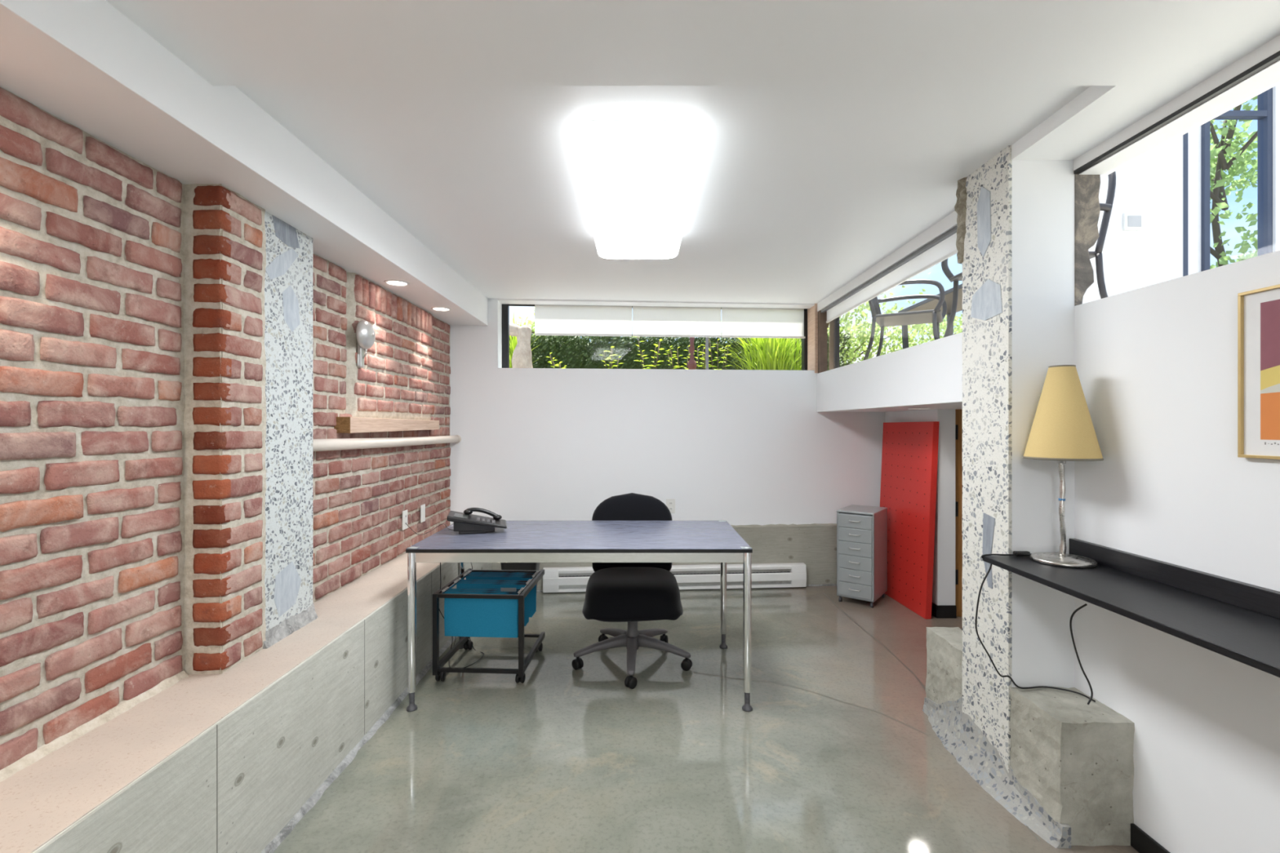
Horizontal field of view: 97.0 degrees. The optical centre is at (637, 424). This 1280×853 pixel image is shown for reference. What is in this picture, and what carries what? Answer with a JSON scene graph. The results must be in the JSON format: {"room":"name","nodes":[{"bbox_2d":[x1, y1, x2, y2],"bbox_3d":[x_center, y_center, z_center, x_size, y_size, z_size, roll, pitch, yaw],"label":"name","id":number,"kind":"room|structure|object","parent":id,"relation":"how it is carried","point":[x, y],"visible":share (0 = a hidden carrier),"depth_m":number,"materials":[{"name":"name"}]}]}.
{"room":"basement office","nodes":[
{"label":"basement office","id":0,"kind":"room"},
{"bbox_2d":[182,183,266,674],"bbox_3d":[-1.392,0.015,1.917,0.136,1.590,0.227,0,0,0],"label":"brick pillar","id":1,"kind":"structure","parent":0,"point":[224,238],"depth_m":1.82,"materials":[{"name":"red brick"}]},
{"bbox_2d":[0,87,450,769],"bbox_3d":[-1.592,0.100,1.075,0.356,2.400,7.350,0,0,0],"label":"wall","id":2,"kind":"structure","parent":0,"point":[92,393],"depth_m":1.56,"materials":[{"name":"red brick"}]},
{"bbox_2d":[355,320,375,367],"bbox_3d":[-1.389,-0.415,2.900,0.077,0.240,0.150,0,0,0],"label":"bell","id":3,"kind":"object","parent":2,"relation":"attached to","point":[365,331],"visible":1,"depth_m":2.87,"materials":[{"name":"grey metal"}]},
{"bbox_2d":[333,417,439,433],"bbox_3d":[-1.419,0.001,3.326,0.083,0.078,1.228,0,0,0],"label":"sill","id":4,"kind":"structure","parent":2,"relation":"attached to","point":[344,424],"depth_m":3.03,"materials":[{"name":"brown wood"}]},
{"bbox_2d":[312,435,461,451],"bbox_3d":[-1.399,0.101,3.390,0.065,0.081,2.101,0,0,0],"label":"pipe","id":5,"kind":"object","parent":2,"relation":"attached to","point":[335,444],"visible":0.84,"depth_m":3.00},
{"bbox_2d":[402,509,407,530],"bbox_3d":[-1.433,0.585,3.490,0.010,0.116,0.072,0,0,0],"label":"power outlet","id":6,"kind":"object","parent":2,"relation":"attached to","point":[404,513],"visible":1,"depth_m":3.48,"materials":[{"name":"white plastic"}]},
{"bbox_2d":[420,503,425,522],"bbox_3d":[-1.435,0.590,3.780,0.006,0.116,0.072,0,0,0],"label":"phone jack","id":7,"kind":"object","parent":2,"relation":"attached to","point":[423,506],"visible":1,"depth_m":3.77,"materials":[{"name":"white plastic"}]},
{"bbox_2d":[0,0,488,325],"bbox_3d":[-1.458,-0.900,1.010,0.585,0.260,7.220,0,0,0],"label":"ceiling","id":8,"kind":"structure","parent":0,"point":[84,64],"depth_m":1.57,"materials":[{"name":"white paint"}]},
{"bbox_2d":[383,280,409,286],"bbox_3d":[-1.306,-0.767,3.070,0.132,0.007,0.132,0,0,0],"label":"recessed light","id":9,"kind":"object","parent":8,"relation":"in","point":[391,282],"visible":1,"depth_m":3.06,"materials":[{"name":"white glass"}]},
{"bbox_2d":[430,306,451,311],"bbox_3d":[-1.306,-0.767,3.760,0.132,0.007,0.132,0,0,0],"label":"recessed light","id":10,"kind":"object","parent":8,"relation":"in","point":[435,308],"visible":1,"depth_m":3.75,"materials":[{"name":"white glass"}]},
{"bbox_2d":[262,211,318,648],"bbox_3d":[-1.395,0.010,2.183,0.150,1.580,0.325,0,0,0],"label":"concrete pillar","id":11,"kind":"structure","parent":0,"point":[288,283],"depth_m":2.17,"materials":[{"name":"grey stone"}]},
{"bbox_2d":[449,298,884,592],"bbox_3d":[0.285,0.135,4.646,4.100,2.330,0.330,0,0,-4],"label":"wall","id":12,"kind":"structure","parent":0,"point":[752,451],"depth_m":4.51,"materials":[{"name":"white paint"}]},
{"bbox_2d":[497,298,814,370],"bbox_3d":[0.174,-0.710,4.627,2.555,0.580,0.250,0,0,-4],"label":"window","id":13,"kind":"structure","parent":12,"relation":"in","point":[511,302],"depth_m":4.59,"materials":[{"name":"black metal"}]},
{"bbox_2d":[534,304,631,336],"bbox_3d":[-0.445,-0.856,4.650,0.795,0.251,0.010,0,0,-4],"label":"roller blind","id":14,"kind":"object","parent":13,"relation":"attached to","point":[549,319],"visible":0.99,"depth_m":4.65,"materials":[{"name":"white fabric"}]},
{"bbox_2d":[632,306,720,337],"bbox_3d":[0.326,-0.856,4.708,0.740,0.251,0.010,0,0,-4],"label":"roller blind","id":15,"kind":"object","parent":13,"relation":"attached to","point":[647,321],"visible":0.97,"depth_m":4.71,"materials":[{"name":"white fabric"}]},
{"bbox_2d":[721,307,804,338],"bbox_3d":[1.056,-0.856,4.763,0.715,0.251,0.010,0,0,-4],"label":"roller blind","id":16,"kind":"object","parent":13,"relation":"attached to","point":[736,322],"visible":0.98,"depth_m":4.76,"materials":[{"name":"white fabric"}]},
{"bbox_2d":[666,498,675,513],"bbox_3d":[0.261,0.645,4.503,0.072,0.116,0.010,0,0,-4],"label":"power outlet","id":17,"kind":"object","parent":12,"relation":"attached to","point":[670,503],"visible":0.88,"depth_m":4.50,"materials":[{"name":"white plastic"}]},
{"bbox_2d":[542,562,806,592],"bbox_3d":[0.302,1.200,4.454,2.075,0.180,0.066,0,0,-4],"label":"baseboard heater","id":18,"kind":"object","parent":12,"relation":"attached to","point":[555,580],"visible":0.68,"depth_m":4.46,"materials":[{"name":"white metal"}]},
{"bbox_2d":[106,0,1279,308],"bbox_3d":[-0.052,-1.004,1.102,3.424,0.151,7.404,0,0,0],"label":"ceiling","id":19,"kind":"structure","parent":0,"point":[836,134],"depth_m":1.69,"materials":[{"name":"white paint"}]},
{"bbox_2d":[573,120,702,258],"bbox_3d":[0.000,-0.920,2.385,0.420,0.120,1.190,0,0,0],"label":"ceiling light","id":20,"kind":"object","parent":19,"relation":"attached to","point":[637,177],"visible":1,"depth_m":2.00,"materials":[{"name":"white plastic"}]},
{"bbox_2d":[272,586,1138,852],"bbox_3d":[0.725,1.359,1.200,4.950,0.121,7.600,0,0,0],"label":"floor","id":21,"kind":"structure","parent":0,"point":[837,750],"depth_m":2.27,"materials":[{"name":"concrete"}]},
{"bbox_2d":[0,552,492,852],"bbox_3d":[-1.291,1.038,0.910,0.378,0.527,7.020,0,0,0],"label":"wall ledge","id":22,"kind":"object","parent":21,"relation":"on","point":[231,761],"visible":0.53,"depth_m":1.65,"materials":[{"name":"concrete"}]},
{"bbox_2d":[439,562,484,667],"bbox_3d":[-0.987,0.971,3.248,0.242,0.667,0.504,0,0,0],"label":"loose cable","id":23,"kind":"object","parent":21,"relation":"on","point":[440,562],"visible":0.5,"depth_m":3.13,"materials":[{"name":"black plastic"}]},
{"bbox_2d":[432,568,545,683],"bbox_3d":[-0.787,1.074,3.083,0.460,0.452,0.514,0,0,3],"label":"cart","id":24,"kind":"object","parent":21,"relation":"on","point":[439,671],"visible":0.94,"depth_m":2.84,"materials":[{"name":"black metal"}]},
{"bbox_2d":[441,590,520,637],"bbox_3d":[-0.798,0.961,2.880,0.406,0.234,0.015,0,0,4],"label":"folder","id":25,"kind":"object","parent":24,"relation":"hanging from","point":[463,617],"visible":0.94,"depth_m":2.88,"materials":[{"name":"blue plastic"}]},
{"bbox_2d":[443,588,521,635],"bbox_3d":[-0.797,0.961,2.900,0.406,0.234,0.015,0,0,3],"label":"folder","id":26,"kind":"object","parent":24,"relation":"hanging from","point":[443,588],"visible":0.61,"depth_m":2.90,"materials":[{"name":"blue plastic"}]},
{"bbox_2d":[444,587,522,591],"bbox_3d":[-0.796,0.958,2.922,0.406,0.239,0.014,0,0,3],"label":"folder","id":27,"kind":"object","parent":24,"relation":"hanging from","point":[502,589],"visible":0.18,"depth_m":2.91,"materials":[{"name":"blue plastic"}]},
{"bbox_2d":[446,586,524,590],"bbox_3d":[-0.795,0.961,2.944,0.406,0.234,0.014,0,0,2],"label":"folder","id":28,"kind":"object","parent":24,"relation":"hanging from","point":[446,587],"visible":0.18,"depth_m":2.94,"materials":[{"name":"blue plastic"}]},
{"bbox_2d":[453,581,528,626],"bbox_3d":[-0.789,0.961,3.045,0.406,0.234,0.014,0,0,4],"label":"folder","id":29,"kind":"object","parent":24,"relation":"hanging from","point":[459,585],"visible":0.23,"depth_m":3.04,"materials":[{"name":"blue plastic"}]},
{"bbox_2d":[455,580,529,624],"bbox_3d":[-0.788,0.961,3.066,0.406,0.234,0.015,0,0,3],"label":"folder","id":30,"kind":"object","parent":24,"relation":"hanging from","point":[455,580],"visible":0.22,"depth_m":3.06,"materials":[{"name":"blue plastic"}]},
{"bbox_2d":[456,578,530,622],"bbox_3d":[-0.787,0.961,3.088,0.406,0.234,0.015,0,0,2],"label":"folder","id":31,"kind":"object","parent":24,"relation":"hanging from","point":[458,580],"visible":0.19,"depth_m":3.08,"materials":[{"name":"blue plastic"}]},
{"bbox_2d":[458,577,531,622],"bbox_3d":[-0.786,0.961,3.110,0.406,0.234,0.015,0,0,4],"label":"folder","id":32,"kind":"object","parent":24,"relation":"hanging from","point":[459,578],"visible":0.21,"depth_m":3.11,"materials":[{"name":"blue plastic"}]},
{"bbox_2d":[462,574,534,617],"bbox_3d":[-0.782,0.961,3.185,0.406,0.234,0.015,0,0,3],"label":"folder","id":33,"kind":"object","parent":24,"relation":"hanging from","point":[491,578],"visible":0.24,"depth_m":3.18,"materials":[{"name":"blue plastic"}]},
{"bbox_2d":[464,573,535,615],"bbox_3d":[-0.781,0.961,3.208,0.406,0.234,0.015,0,0,3],"label":"folder","id":34,"kind":"object","parent":24,"relation":"hanging from","point":[464,573],"visible":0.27,"depth_m":3.20,"materials":[{"name":"blue plastic"}]},
{"bbox_2d":[466,572,536,614],"bbox_3d":[-0.779,0.961,3.232,0.406,0.234,0.014,0,0,2],"label":"folder","id":35,"kind":"object","parent":24,"relation":"hanging from","point":[466,572],"visible":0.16,"depth_m":3.23,"materials":[{"name":"blue plastic"}]},
{"bbox_2d":[467,571,537,609],"bbox_3d":[-0.778,0.961,3.255,0.406,0.234,0.015,0,0,3],"label":"folder","id":36,"kind":"object","parent":24,"relation":"hanging from","point":[469,572],"visible":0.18,"depth_m":3.25,"materials":[{"name":"blue plastic"}]},
{"bbox_2d":[469,569,538,611],"bbox_3d":[-0.777,0.961,3.277,0.406,0.234,0.014,0,0,3],"label":"folder","id":37,"kind":"object","parent":24,"relation":"hanging from","point":[469,570],"visible":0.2,"depth_m":3.27,"materials":[{"name":"blue plastic"}]},
{"bbox_2d":[500,562,539,591],"bbox_3d":[-0.861,1.131,4.160,0.278,0.337,0.218,0,0,0],"label":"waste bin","id":38,"kind":"object","parent":21,"relation":"on","point":[504,566],"visible":0.04,"depth_m":4.06,"materials":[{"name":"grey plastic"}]},
{"bbox_2d":[405,520,752,711],"bbox_3d":[-0.267,0.930,2.950,1.581,0.740,0.768,0,0,0],"label":"desk","id":39,"kind":"object","parent":21,"relation":"on","point":[522,541],"visible":0.8,"depth_m":2.60,"materials":[{"name":"blue-grey linoleum"},{"name":"polished chrome"},{"name":"black plastic"}]},
{"bbox_2d":[405,507,506,534],"bbox_3d":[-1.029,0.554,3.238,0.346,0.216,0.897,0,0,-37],"label":"telephone","id":40,"kind":"object","parent":39,"relation":"on","point":[465,522],"visible":1,"depth_m":2.93,"materials":[{"name":"black plastic"}]},
{"bbox_2d":[571,493,692,688],"bbox_3d":[-0.034,0.859,3.141,0.639,0.881,0.730,0,0,-1],"label":"office chair","id":41,"kind":"object","parent":21,"relation":"on","point":[631,593],"visible":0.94,"depth_m":3.02,"materials":[{"name":"black fabric"}]},
{"bbox_2d":[836,504,887,607],"bbox_3d":[1.665,0.963,4.215,0.266,0.675,0.384,0,0,38],"label":"drawer cabinet","id":42,"kind":"object","parent":21,"relation":"on","point":[861,530],"visible":1,"depth_m":4.09,"materials":[{"name":"grey metal"}]},
{"bbox_2d":[880,421,939,618],"bbox_3d":[1.954,0.638,4.146,0.095,1.320,0.713,0,0,-2],"label":"pegboard panel","id":43,"kind":"object","parent":21,"relation":"on","point":[909,455],"visible":0.95,"depth_m":4.03,"materials":[{"name":"red metal"}]},
{"bbox_2d":[925,626,962,706],"bbox_3d":[1.377,1.117,2.414,0.150,0.412,0.312,0,0,0],"label":"footing","id":44,"kind":"object","parent":21,"relation":"on","point":[944,682],"depth_m":2.44,"materials":[{"name":"concrete"}]},
{"bbox_2d":[1009,686,1134,846],"bbox_3d":[1.420,1.120,1.872,0.236,0.409,0.250,0,0,0],"label":"concrete block","id":45,"kind":"object","parent":21,"relation":"on","point":[1074,757],"visible":0.94,"depth_m":1.75,"materials":[{"name":"concrete"}]},
{"bbox_2d":[1069,603,1093,704],"bbox_3d":[1.432,0.735,1.832,0.116,0.348,0.048,0,0,-44],"label":"loose cable","id":46,"kind":"object","parent":45,"relation":"on","point":[1086,604],"visible":1,"depth_m":1.84,"materials":[{"name":"black plastic"}]},
{"bbox_2d":[807,303,962,411],"bbox_3d":[1.516,-0.557,3.580,0.168,0.905,2.640,0,0,0],"label":"wall","id":47,"kind":"structure","parent":0,"point":[931,371],"depth_m":3.29,"materials":[{"name":"white paint"}]},
{"bbox_2d":[817,210,957,369],"bbox_3d":[1.535,-0.720,3.450,0.170,0.640,2.500,0,0,0],"label":"window","id":48,"kind":"structure","parent":47,"relation":"in","point":[947,227],"depth_m":3.36,"materials":[{"name":"white paint"}]},
{"bbox_2d":[826,232,957,323],"bbox_3d":[1.506,-0.864,3.397,0.012,0.103,2.245,0,0,0],"label":"roller blind","id":49,"kind":"object","parent":48,"relation":"attached to","point":[947,248],"visible":0.54,"depth_m":3.25,"materials":[{"name":"white fabric"}]},
{"bbox_2d":[816,400,962,412],"bbox_3d":[2.325,-0.230,3.550,1.750,0.251,2.800,0,0,0],"label":"ceiling","id":50,"kind":"structure","parent":0,"point":[948,405],"depth_m":3.48,"materials":[{"name":"white paint"}]},
{"bbox_2d":[908,408,929,409],"bbox_3d":[1.770,-0.102,3.570,0.120,0.007,0.120,0,0,0],"label":"recessed light","id":51,"kind":"object","parent":50,"relation":"in","point":[908,408],"visible":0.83,"depth_m":3.53,"materials":[{"name":"white ceramic"}]},
{"bbox_2d":[884,408,955,604],"bbox_3d":[2.610,0.598,4.360,1.180,1.405,1.080,0,0,0],"label":"wall","id":52,"kind":"structure","parent":0,"point":[944,565],"depth_m":3.82,"materials":[{"name":"white paint"}]},
{"bbox_2d":[931,602,956,617],"bbox_3d":[2.075,1.258,4.179,0.133,0.085,0.742,0,0,0],"label":"baseboard","id":53,"kind":"structure","parent":52,"relation":"attached to","point":[937,611],"depth_m":3.81,"materials":[{"name":"black rubber"}]},
{"bbox_2d":[955,408,962,616],"bbox_3d":[2.561,0.598,3.866,0.838,1.405,0.067,0,0,0],"label":"door","id":54,"kind":"structure","parent":52,"relation":"in","point":[958,412],"depth_m":3.84,"materials":[{"name":"orange wood"}]},
{"bbox_2d":[922,145,1100,848],"bbox_3d":[1.429,0.151,2.160,0.396,2.302,0.840,0,0,0],"label":"wall","id":55,"kind":"structure","parent":0,"point":[1026,230],"depth_m":1.99,"materials":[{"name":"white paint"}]},
{"bbox_2d":[1074,250,1279,852],"bbox_3d":[1.593,0.186,-0.169,0.120,2.228,4.862,0,0,0],"label":"wall","id":56,"kind":"structure","parent":0,"point":[1156,364],"depth_m":1.60,"materials":[{"name":"white paint"}]},
{"bbox_2d":[982,538,1279,677],"bbox_3d":[1.370,0.498,1.119,0.326,0.200,1.737,0,0,0],"label":"wall shelf","id":57,"kind":"object","parent":56,"relation":"attached to","point":[1237,620],"visible":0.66,"depth_m":1.46,"materials":[{"name":"black wood"}]},
{"bbox_2d":[974,551,1095,702],"bbox_3d":[1.359,0.678,1.968,0.350,0.477,0.094,0,0,18],"label":"lamp cord","id":58,"kind":"object","parent":57,"relation":"hanging from","point":[1015,553],"visible":0.79,"depth_m":1.97,"materials":[{"name":"black plastic"}]},
{"bbox_2d":[1013,551,1030,555],"bbox_3d":[1.332,0.447,1.968,0.052,0.016,0.018,0,0,0],"label":"switch","id":59,"kind":"object","parent":58,"relation":"attached to","point":[1015,553],"depth_m":1.96,"materials":[{"name":"black plastic"}]},
{"bbox_2d":[1022,364,1103,568],"bbox_3d":[1.416,0.131,1.893,0.217,0.655,0.217,0,0,0],"label":"table lamp","id":60,"kind":"object","parent":57,"relation":"on","point":[1062,429],"visible":1,"depth_m":1.84,"materials":[{"name":"beige fabric"}]},
{"bbox_2d":[1130,822,1170,852],"bbox_3d":[1.527,1.265,-0.424,0.012,0.070,4.352,0,0,0],"label":"baseboard","id":61,"kind":"structure","parent":56,"relation":"attached to","point":[1140,841],"depth_m":1.71,"materials":[{"name":"black rubber"}]},
{"bbox_2d":[1073,35,1279,174],"bbox_3d":[1.590,-0.667,1.050,0.126,0.535,1.900,0,0,0],"label":"roller blind","id":62,"kind":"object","parent":56,"relation":"in","point":[1256,73],"depth_m":1.60,"materials":[{"name":"white fabric"}]},
{"bbox_2d":[1237,284,1279,459],"bbox_3d":[1.524,-0.125,1.172,0.018,0.414,0.520,0,0,0],"label":"framed print","id":63,"kind":"object","parent":56,"relation":"attached to","point":[1258,309],"visible":1,"depth_m":1.39,"materials":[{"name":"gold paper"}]},
{"label":"outside","id":64,"kind":"structure","parent":0,"visible":0},
{"bbox_3d":[1.500,-0.180,22.490,15.000,0.240,35.020,0,0,0],"label":"ground","id":65,"kind":"structure","parent":64,"visible":0},
{"bbox_2d":[509,323,533,368],"bbox_3d":[-1.071,-0.623,5.252,0.328,0.645,0.253,0,0,30],"label":"stone sculpture","id":66,"kind":"object","parent":65,"relation":"on","point":[522,355],"visible":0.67,"depth_m":5.21,"materials":[{"name":"beige stone"}]},
{"bbox_2d":[509,310,541,368],"bbox_3d":[-1.298,-0.775,5.900,0.708,0.948,0.405,0,0,0],"label":"ornamental grass","id":67,"kind":"object","parent":65,"relation":"on","point":[512,347],"depth_m":5.86,"materials":[{"name":"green plant"}]},
{"bbox_2d":[510,310,571,342],"bbox_3d":[-1.502,-1.410,9.538,1.483,2.335,1.291,0,0,-21],"label":"tree","id":68,"kind":"object","parent":65,"relation":"on","point":[532,323],"visible":0.02,"depth_m":9.56,"materials":[{"name":"green plant"}]},
{"bbox_2d":[546,352,566,368],"bbox_3d":[-0.877,-0.556,6.416,0.288,0.514,0.264,0,0,-40],"label":"leafy plant","id":69,"kind":"object","parent":65,"relation":"on","point":[559,364],"visible":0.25,"depth_m":6.41,"materials":[{"name":"green plant"}]},
{"bbox_2d":[600,346,621,368],"bbox_3d":[-0.304,-0.594,6.404,0.251,0.590,0.266,0,0,45],"label":"leafy plant","id":70,"kind":"object","parent":65,"relation":"on","point":[611,351],"visible":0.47,"depth_m":6.37,"materials":[{"name":"green plant"}]},
{"bbox_2d":[634,336,663,368],"bbox_3d":[0.119,-0.671,6.297,0.368,0.742,0.242,0,0,0],"label":"leafy plant","id":71,"kind":"object","parent":65,"relation":"on","point":[658,345],"visible":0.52,"depth_m":6.30,"materials":[{"name":"green plant"}]},
{"bbox_2d":[664,346,688,369],"bbox_3d":[0.479,-0.620,6.803,0.361,0.642,0.261,0,0,0],"label":"leafy plant","id":72,"kind":"object","parent":65,"relation":"on","point":[670,353],"visible":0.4,"depth_m":6.77,"materials":[{"name":"green plant"}]},
{"bbox_2d":[509,331,851,370],"bbox_3d":[0.101,-0.753,7.598,5.245,0.906,0.850,0,0,0],"label":"hedge","id":73,"kind":"object","parent":65,"relation":"on","point":[577,352],"visible":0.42,"depth_m":7.27,"materials":[{"name":"green plant"}]},
{"bbox_2d":[686,337,697,369],"bbox_3d":[0.581,-0.630,6.100,0.110,0.660,0.110,0,0,0],"label":"post","id":74,"kind":"object","parent":65,"relation":"on","point":[691,365],"visible":0.45,"depth_m":6.08,"materials":[{"name":"brown wood"}]},
{"bbox_2d":[686,344,711,369],"bbox_3d":[0.685,-0.630,6.478,0.333,0.661,0.239,0,0,12],"label":"leafy plant","id":75,"kind":"object","parent":65,"relation":"on","point":[704,363],"visible":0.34,"depth_m":6.46,"materials":[{"name":"green plant"}]},
{"bbox_2d":[705,337,708,369],"bbox_3d":[0.685,-0.680,5.615,0.028,0.840,0.030,0,0,0],"label":"fence post","id":76,"kind":"object","parent":65,"relation":"on","point":[706,338],"visible":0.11,"depth_m":5.60,"materials":[{"name":"grey metal"}]},
{"bbox_2d":[708,337,732,369],"bbox_3d":[0.959,-0.677,6.758,0.339,0.755,0.196,0,0,0],"label":"leafy plant","id":77,"kind":"object","parent":65,"relation":"on","point":[726,354],"visible":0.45,"depth_m":6.75,"materials":[{"name":"green plant"}]},
{"bbox_2d":[718,337,801,370],"bbox_3d":[1.371,-0.778,5.709,1.338,0.956,0.600,0,0,0],"label":"ornamental grass","id":78,"kind":"object","parent":65,"relation":"on","point":[775,353],"depth_m":5.60,"materials":[{"name":"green plant"}]},
{"bbox_2d":[720,272,946,365],"bbox_3d":[4.330,-2.317,12.961,4.797,4.132,6.082,0,0,0],"label":"tree","id":79,"kind":"object","parent":65,"relation":"on","point":[859,330],"visible":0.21,"depth_m":12.43,"materials":[{"name":"green plant"}]},
{"bbox_2d":[890,311,962,350],"bbox_3d":[8.536,-1.845,16.275,3.089,3.200,3.107,0,0,44],"label":"tree","id":80,"kind":"object","parent":65,"relation":"on","point":[956,318],"visible":0.06,"depth_m":15.81,"materials":[{"name":"green plant"}]},
{"bbox_2d":[1209,96,1257,269],"bbox_3d":[8.462,-2.987,8.057,4.734,5.471,4.294,0,0,-25],"label":"tree","id":81,"kind":"object","parent":65,"relation":"on","point":[1220,162],"visible":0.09,"depth_m":8.18,"materials":[{"name":"green plant"}]},
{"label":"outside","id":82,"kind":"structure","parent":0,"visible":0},
{"bbox_3d":[6.830,-0.330,0.490,10.340,0.060,8.980,0,0,0],"label":"paving","id":83,"kind":"object","parent":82,"visible":0},
{"bbox_2d":[862,279,946,360],"bbox_3d":[2.007,-0.801,4.258,0.595,0.891,0.566,0,0,30],"label":"armchair","id":84,"kind":"object","parent":83,"relation":"on","point":[935,317],"visible":0.66,"depth_m":4.16,"materials":[{"name":"grey metal"}]},
{"bbox_2d":[897,284,962,349],"bbox_3d":[2.760,-0.727,4.620,0.500,0.736,1.700,0,0,0],"label":"patio table","id":85,"kind":"object","parent":83,"relation":"on","point":[928,304],"visible":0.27,"depth_m":5.11,"materials":[{"name":"grey metal"}]},
{"bbox_2d":[941,171,1115,337],"bbox_3d":[1.945,-0.801,2.860,0.595,0.891,0.566,0,0,0],"label":"armchair","id":86,"kind":"object","parent":83,"relation":"on","point":[1106,207],"visible":0.19,"depth_m":2.62,"materials":[{"name":"grey metal"}]},
{"bbox_2d":[1082,84,1279,303],"bbox_3d":[4.825,-1.805,4.750,3.550,2.990,0.400,0,0,0],"label":"wall","id":87,"kind":"structure","parent":83,"relation":"on","point":[1151,185],"depth_m":4.70,"materials":[{"name":"white paint"}]},
{"bbox_2d":[1123,213,1143,230],"bbox_3d":[4.100,-1.680,4.688,0.160,0.140,0.024,0,0,0],"label":"intercom panel","id":88,"kind":"object","parent":87,"relation":"attached to","point":[1131,221],"visible":1,"depth_m":4.68,"materials":[{"name":"white plastic"}]},
{"bbox_2d":[1128,215,1141,226],"bbox_3d":[4.100,-1.680,4.678,0.110,0.090,0.005,0,0,0],"label":"grille","id":89,"kind":"object","parent":88,"relation":"attached to","point":[1133,220],"depth_m":4.68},
{"bbox_2d":[1182,87,1272,276],"bbox_3d":[4.904,-1.705,4.750,0.768,2.690,0.100,0,0,0],"label":"window frame","id":90,"kind":"structure","parent":87,"relation":"in","point":[1196,143],"depth_m":4.73,"materials":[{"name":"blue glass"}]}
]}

